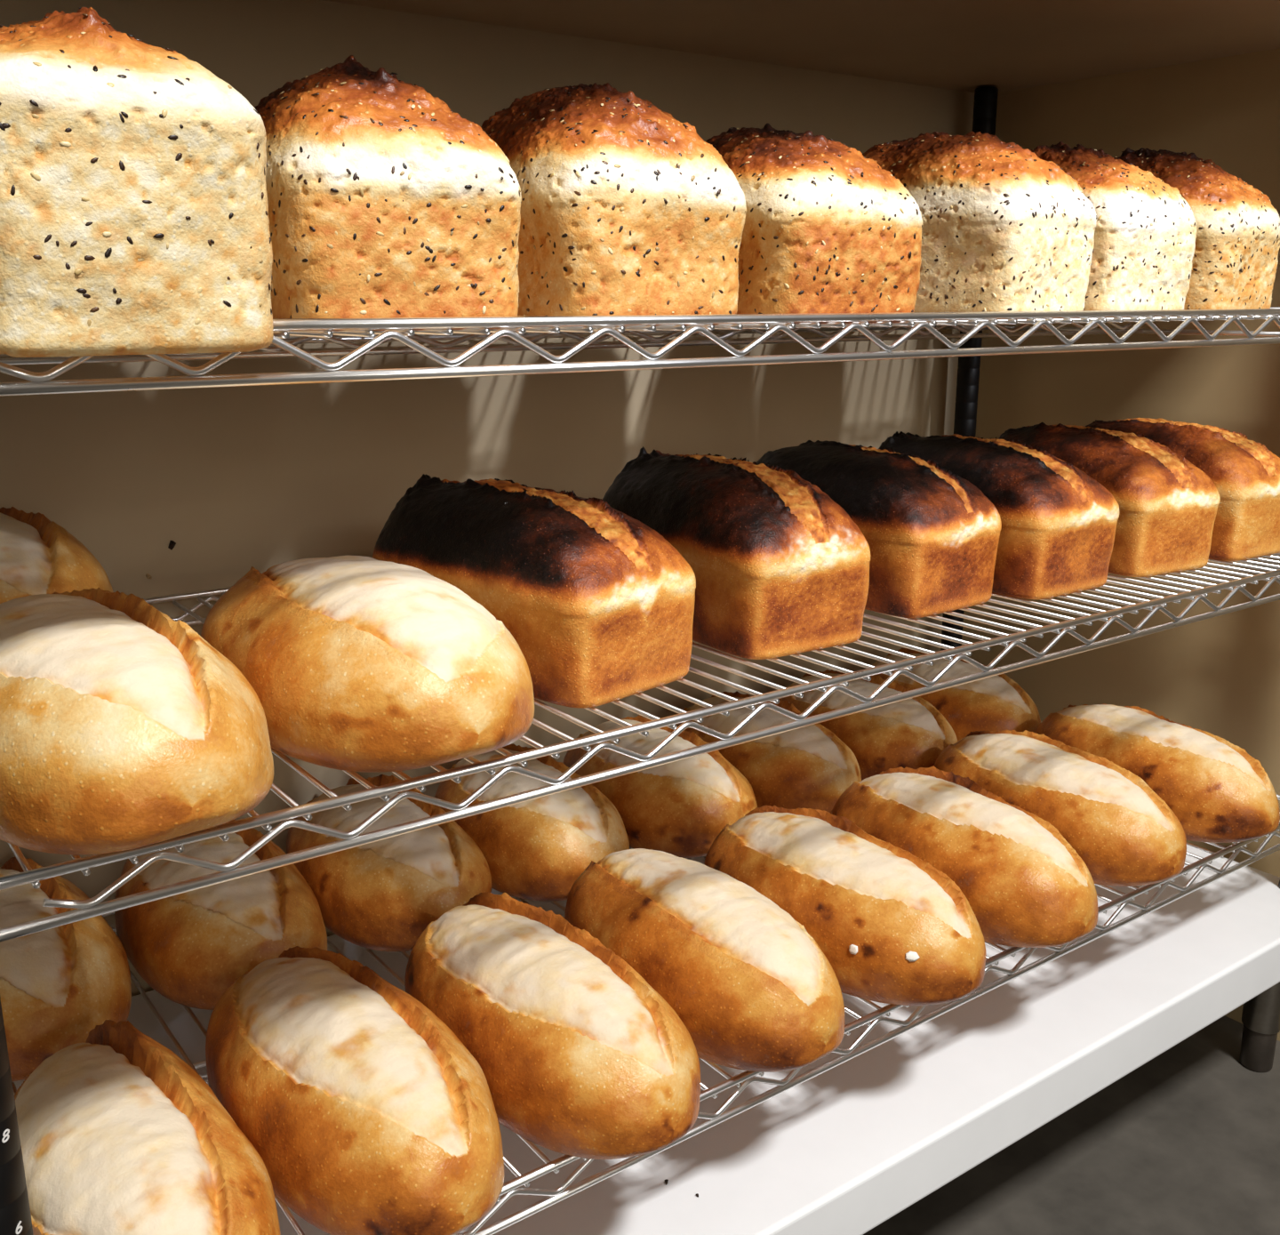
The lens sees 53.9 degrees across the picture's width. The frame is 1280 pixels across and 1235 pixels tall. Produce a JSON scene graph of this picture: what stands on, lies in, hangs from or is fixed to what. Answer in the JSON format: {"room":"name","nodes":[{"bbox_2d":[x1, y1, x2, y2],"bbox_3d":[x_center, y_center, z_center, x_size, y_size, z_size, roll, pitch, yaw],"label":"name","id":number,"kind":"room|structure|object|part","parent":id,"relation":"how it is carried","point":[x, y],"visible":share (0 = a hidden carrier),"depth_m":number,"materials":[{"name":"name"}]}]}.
{"room":"food shop","nodes":[
{"label":"food shop","id":0,"kind":"room"},
{"bbox_2d":[0,0,974,996],"bbox_3d":[-0.342,-0.021,1.452,2.162,1.311,0.020,-10,18,-35],"label":"wall","id":1,"kind":"structure","parent":0,"point":[241,478],"depth_m":1.43,"materials":[{"name":"paint"}]},
{"bbox_2d":[145,573,151,579],"bbox_3d":[-0.509,-0.043,1.305,0.005,0.007,0.004,-12,19,-40],"label":"crumb","id":2,"kind":"object","parent":1,"relation":"attached to","point":[148,576],"visible":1,"depth_m":1.30,"materials":[{"name":"brown food"}]},
{"bbox_2d":[168,540,175,549],"bbox_3d":[-0.488,-0.075,1.313,0.006,0.010,0.007,7,16,25],"label":"crumb","id":3,"kind":"object","parent":1,"relation":"attached to","point":[172,544],"visible":1,"depth_m":1.31,"materials":[{"name":"black food"}]},
{"bbox_2d":[323,0,1279,92],"bbox_3d":[-0.129,-0.574,1.012,2.162,0.022,0.700,-10,18,-35],"label":"ceiling","id":4,"kind":"structure","parent":0,"point":[964,45],"depth_m":1.45,"materials":[{"name":"paint"}]},
{"bbox_2d":[863,1015,1279,1234],"bbox_3d":[1.523,1.102,-0.241,9.700,0.030,9.000,-10,18,-35],"label":"floor","id":5,"kind":"structure","parent":0,"point":[1187,1141],"depth_m":1.49,"materials":[{"name":"grey concrete"}]},
{"bbox_2d":[0,86,1279,1234],"bbox_3d":[0.069,-0.099,1.296,1.538,1.032,0.625,-10,18,-35],"label":"wire shelving rack","id":6,"kind":"object","parent":5,"relation":"on","point":[15,1215],"visible":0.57,"depth_m":0.95,"materials":[{"name":"silver metal"}]},
{"bbox_3d":[-0.362,0.059,0.638,0.033,1.014,0.033,-10,18,-35],"label":"post","id":7,"kind":"part","parent":6,"relation":"part of","materials":[{"name":"black metal"}]},
{"bbox_2d":[0,506,113,603],"bbox_3d":[-0.550,-0.023,1.054,0.195,0.129,0.295,-12,18,-39],"label":"loaf","id":8,"kind":"object","parent":6,"relation":"on","point":[38,556],"visible":0.36,"depth_m":0.99,"materials":[{"name":"brown food"}]},
{"bbox_2d":[0,856,131,1081],"bbox_3d":[-0.555,0.300,1.115,0.174,0.120,0.300,-10,18,-35],"label":"loaf","id":9,"kind":"object","parent":6,"relation":"on","point":[59,983],"visible":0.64,"depth_m":1.03,"materials":[{"name":"brown food"}]},
{"bbox_3d":[-0.111,0.228,1.633,1.465,0.007,0.006,-10,18,-35],"label":"rail","id":10,"kind":"part","parent":6,"relation":"part of","materials":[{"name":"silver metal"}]},
{"bbox_2d":[0,7,273,357],"bbox_3d":[-0.328,-0.243,0.714,0.175,0.175,0.297,-10,18,-35],"label":"loaf","id":11,"kind":"object","parent":6,"relation":"on","point":[134,220],"visible":1,"depth_m":0.61,"materials":[{"name":"beige food"}]},
{"bbox_2d":[0,587,273,854],"bbox_3d":[-0.348,0.052,0.788,0.180,0.116,0.338,-12,19,-40],"label":"loaf","id":12,"kind":"object","parent":6,"relation":"on","point":[123,727],"visible":1,"depth_m":0.68,"materials":[{"name":"beige food"}]},
{"bbox_2d":[14,1019,280,1234],"bbox_3d":[-0.346,0.371,0.852,0.156,0.113,0.314,-11,18,-37],"label":"loaf","id":13,"kind":"object","parent":6,"relation":"on","point":[119,1134],"visible":0.91,"depth_m":0.81,"materials":[{"name":"beige food"}]},
{"bbox_3d":[-0.114,-0.087,1.556,1.465,0.007,0.006,-10,18,-35],"label":"rail","id":14,"kind":"part","parent":6,"relation":"part of","materials":[{"name":"silver metal"}]},
{"bbox_3d":[-0.114,-0.059,1.563,1.465,0.007,0.006,-10,18,-35],"label":"rail","id":15,"kind":"part","parent":6,"relation":"part of","materials":[{"name":"silver metal"}]},
{"bbox_2d":[114,819,327,1009],"bbox_3d":[-0.409,0.273,1.217,0.177,0.123,0.305,-10,18,-35],"label":"loaf","id":16,"kind":"object","parent":6,"relation":"on","point":[190,947],"visible":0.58,"depth_m":1.13,"materials":[{"name":"brown food"}]},
{"bbox_3d":[0.073,0.300,1.391,1.483,0.005,0.005,-10,18,-35],"label":"rail","id":17,"kind":"part","parent":6,"relation":"part of","materials":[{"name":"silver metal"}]},
{"bbox_2d":[205,945,503,1234],"bbox_3d":[-0.220,0.342,0.948,0.166,0.122,0.334,-11,18,-38],"label":"loaf","id":18,"kind":"object","parent":6,"relation":"on","point":[364,1111],"visible":0.98,"depth_m":0.87,"materials":[{"name":"brown food"}]},
{"bbox_2d":[200,555,534,772],"bbox_3d":[-0.203,0.021,0.909,0.187,0.116,0.342,-11,18,-36],"label":"loaf","id":19,"kind":"object","parent":6,"relation":"on","point":[354,663],"visible":0.91,"depth_m":0.80,"materials":[{"name":"brown food"}]},
{"bbox_2d":[254,55,521,319],"bbox_3d":[-0.199,-0.291,0.869,0.163,0.172,0.292,-8,16,-28],"label":"loaf","id":20,"kind":"object","parent":6,"relation":"on","point":[384,200],"visible":0.71,"depth_m":0.75,"materials":[{"name":"brown food"}]},
{"bbox_2d":[286,774,491,951],"bbox_3d":[-0.268,0.249,1.317,0.180,0.120,0.306,-10,18,-35],"label":"loaf","id":21,"kind":"object","parent":6,"relation":"on","point":[382,895],"visible":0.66,"depth_m":1.23,"materials":[{"name":"brown food"}]},
{"bbox_2d":[434,743,629,901],"bbox_3d":[-0.127,0.224,1.418,0.170,0.120,0.302,-10,18,-35],"label":"loaf","id":22,"kind":"object","parent":6,"relation":"on","point":[536,849],"visible":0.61,"depth_m":1.32,"materials":[{"name":"brown food"}]},
{"bbox_2d":[372,473,695,708],"bbox_3d":[-0.093,-0.036,1.055,0.272,0.155,0.154,13,19,41],"label":"loaf","id":23,"kind":"object","parent":6,"relation":"on","point":[598,605],"visible":0.87,"depth_m":0.97,"materials":[{"name":"brown food"}]},
{"bbox_2d":[404,892,700,1159],"bbox_3d":[-0.080,0.321,1.034,0.163,0.121,0.335,-11,18,-38],"label":"loaf","id":24,"kind":"object","parent":6,"relation":"on","point":[577,1054],"visible":0.94,"depth_m":0.95,"materials":[{"name":"brown food"}]},
{"bbox_3d":[0.070,-0.273,1.250,1.483,0.005,0.005,-10,18,-35],"label":"rail","id":25,"kind":"part","parent":6,"relation":"part of","materials":[{"name":"silver metal"}]},
{"bbox_3d":[-0.114,-0.335,1.494,1.465,0.007,0.006,-10,18,-35],"label":"rail","id":26,"kind":"part","parent":6,"relation":"part of","materials":[{"name":"silver metal"}]},
{"bbox_2d":[480,82,746,316],"bbox_3d":[-0.054,-0.318,0.969,0.164,0.175,0.292,-9,17,-30],"label":"loaf","id":27,"kind":"object","parent":6,"relation":"on","point":[626,210],"visible":0.66,"depth_m":0.86,"materials":[{"name":"brown food"}]},
{"bbox_3d":[0.247,0.035,1.079,1.465,0.007,0.006,-10,18,-35],"label":"rail","id":28,"kind":"part","parent":6,"relation":"part of","materials":[{"name":"silver metal"}]},
{"bbox_3d":[0.247,0.063,1.087,1.465,0.007,0.006,-10,18,-35],"label":"rail","id":29,"kind":"part","parent":6,"relation":"part of","materials":[{"name":"silver metal"}]},
{"bbox_3d":[0.247,-0.213,1.017,1.465,0.007,0.006,-10,18,-35],"label":"rail","id":30,"kind":"part","parent":6,"relation":"part of","materials":[{"name":"silver metal"}]},
{"bbox_2d":[562,714,757,857],"bbox_3d":[0.018,0.197,1.522,0.172,0.120,0.302,-10,18,-35],"label":"loaf","id":31,"kind":"object","parent":6,"relation":"on","point":[679,808],"visible":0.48,"depth_m":1.42,"materials":[{"name":"brown food"}]},
{"bbox_2d":[564,848,844,1071],"bbox_3d":[0.051,0.294,1.139,0.170,0.121,0.332,-11,18,-36],"label":"loaf","id":32,"kind":"object","parent":6,"relation":"on","point":[752,989],"visible":0.88,"depth_m":1.05,"materials":[{"name":"brown food"}]},
{"bbox_2d":[602,446,870,659],"bbox_3d":[0.080,-0.073,1.192,0.155,0.159,0.275,-9,17,-32],"label":"loaf","id":33,"kind":"object","parent":6,"relation":"on","point":[780,567],"visible":0.88,"depth_m":1.10,"materials":[{"name":"brown food"}]},
{"bbox_2d":[674,691,861,813],"bbox_3d":[0.155,0.172,1.619,0.176,0.120,0.305,-10,18,-35],"label":"loaf","id":34,"kind":"object","parent":6,"relation":"on","point":[809,766],"visible":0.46,"depth_m":1.52,"materials":[{"name":"brown food"}]},
{"bbox_3d":[0.247,-0.241,1.010,1.465,0.007,0.006,-10,18,-35],"label":"rail","id":35,"kind":"part","parent":6,"relation":"part of","materials":[{"name":"silver metal"}]},
{"bbox_2d":[705,123,923,313],"bbox_3d":[0.091,-0.332,1.061,0.165,0.156,0.294,-9,17,-32],"label":"loaf","id":36,"kind":"object","parent":6,"relation":"on","point":[827,228],"visible":0.55,"depth_m":0.95,"materials":[{"name":"brown food"}]},
{"bbox_2d":[704,805,986,1005],"bbox_3d":[0.193,0.270,1.234,0.165,0.120,0.334,-11,18,-36],"label":"loaf","id":37,"kind":"object","parent":6,"relation":"on","point":[892,927],"visible":0.8,"depth_m":1.15,"materials":[{"name":"brown food"}]},
{"bbox_2d":[779,669,957,780],"bbox_3d":[0.300,0.146,1.723,0.172,0.119,0.299,-10,18,-35],"label":"loaf","id":38,"kind":"object","parent":6,"relation":"on","point":[911,732],"visible":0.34,"depth_m":1.62,"materials":[{"name":"brown food"}]},
{"bbox_3d":[0.250,0.377,1.163,1.465,0.007,0.006,-10,18,-35],"label":"rail","id":39,"kind":"part","parent":6,"relation":"part of","materials":[{"name":"silver metal"}]},
{"bbox_2d":[756,440,1001,617],"bbox_3d":[0.234,-0.105,1.329,0.153,0.153,0.272,-11,18,-37],"label":"loaf","id":40,"kind":"object","parent":6,"relation":"on","point":[932,535],"visible":0.64,"depth_m":1.23,"materials":[{"name":"brown food"}]},
{"bbox_3d":[0.250,0.349,1.156,1.465,0.007,0.006,-10,18,-35],"label":"rail","id":41,"kind":"part","parent":6,"relation":"part of","materials":[{"name":"silver metal"}]},
{"bbox_2d":[872,648,1040,741],"bbox_3d":[0.441,0.119,1.823,0.172,0.123,0.302,-10,18,-35],"label":"loaf","id":42,"kind":"object","parent":6,"relation":"on","point":[995,703],"visible":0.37,"depth_m":1.73,"materials":[{"name":"brown food"}]},
{"bbox_2d":[831,766,1098,947],"bbox_3d":[0.334,0.243,1.335,0.166,0.123,0.332,-10,17,-33],"label":"loaf","id":43,"kind":"object","parent":6,"relation":"on","point":[1024,885],"visible":0.8,"depth_m":1.25,"materials":[{"name":"brown food"}]},
{"bbox_3d":[0.501,-0.274,1.947,0.033,1.014,0.033,-10,18,-35],"label":"post","id":44,"kind":"part","parent":6,"relation":"part of","materials":[{"name":"black metal"}]},
{"bbox_2d":[862,130,1097,311],"bbox_3d":[0.272,-0.372,1.193,0.160,0.168,0.288,-12,18,-39],"label":"loaf","id":45,"kind":"object","parent":6,"relation":"on","point":[1005,228],"visible":0.47,"depth_m":1.09,"materials":[{"name":"beige food"}]},
{"bbox_2d":[878,431,1119,599],"bbox_3d":[0.381,-0.124,1.405,0.152,0.152,0.273,-10,18,-35],"label":"loaf","id":46,"kind":"object","parent":6,"relation":"on","point":[1058,532],"visible":0.66,"depth_m":1.31,"materials":[{"name":"brown food"}]},
{"bbox_2d":[933,728,1186,886],"bbox_3d":[0.476,0.212,1.464,0.167,0.119,0.336,-9,17,-31],"label":"loaf","id":47,"kind":"object","parent":6,"relation":"on","point":[1124,832],"visible":0.66,"depth_m":1.37,"materials":[{"name":"brown food"}]},
{"bbox_2d":[998,421,1220,576],"bbox_3d":[0.539,-0.152,1.511,0.153,0.155,0.272,-8,16,-29],"label":"loaf","id":48,"kind":"object","parent":6,"relation":"on","point":[1168,505],"visible":0.6,"depth_m":1.41,"materials":[{"name":"brown food"}]},
{"bbox_2d":[1024,141,1197,310],"bbox_3d":[0.417,-0.404,1.313,0.172,0.171,0.295,-10,17,-34],"label":"loaf","id":49,"kind":"object","parent":6,"relation":"on","point":[1145,231],"visible":0.34,"depth_m":1.20,"materials":[{"name":"beige food"}]},
{"bbox_3d":[0.669,-0.381,1.677,0.007,0.007,0.542,-10,18,-35],"label":"rail","id":50,"kind":"part","parent":6,"relation":"part of","materials":[{"name":"silver metal"}]},
{"bbox_2d":[1035,703,1279,842],"bbox_3d":[0.634,0.184,1.572,0.164,0.121,0.334,-9,17,-31],"label":"loaf","id":51,"kind":"object","parent":6,"relation":"on","point":[1218,792],"visible":0.7,"depth_m":1.48,"materials":[{"name":"brown food"}]},
{"bbox_2d":[1084,417,1279,560],"bbox_3d":[0.671,-0.172,1.593,0.142,0.152,0.273,-10,17,-33],"label":"loaf","id":52,"kind":"object","parent":6,"relation":"on","point":[1244,473],"visible":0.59,"depth_m":1.49,"materials":[{"name":"brown food"}]},
{"bbox_2d":[1114,147,1279,309],"bbox_3d":[0.553,-0.432,1.410,0.159,0.178,0.293,-11,18,-37],"label":"loaf","id":53,"kind":"object","parent":6,"relation":"on","point":[1235,261],"visible":0.45,"depth_m":1.30,"materials":[{"name":"beige food"}]},
{"bbox_3d":[0.669,-0.105,1.747,0.007,0.007,0.542,-10,18,-35],"label":"rail","id":54,"kind":"part","parent":6,"relation":"part of","materials":[{"name":"silver metal"}]},
{"bbox_2d":[13,845,1279,1234],"bbox_3d":[-0.057,0.550,1.354,1.863,0.254,0.682,-10,18,-35],"label":"shelf","id":55,"kind":"object","parent":5,"relation":"on","point":[850,1147],"visible":0.38,"depth_m":1.24,"materials":[{"name":"white metal"}]},
{"bbox_3d":[0.822,0.475,1.651,0.048,0.132,0.048,-10,18,-35],"label":"leg","id":56,"kind":"part","parent":55,"relation":"part of","materials":[{"name":"metal"}]},
{"bbox_2d":[960,48,1279,1040],"bbox_3d":[0.734,-0.095,1.788,0.020,1.289,0.700,-10,18,-35],"label":"wall","id":57,"kind":"structure","parent":0,"point":[1219,676],"depth_m":1.74,"materials":[{"name":"paint"}]}
]}

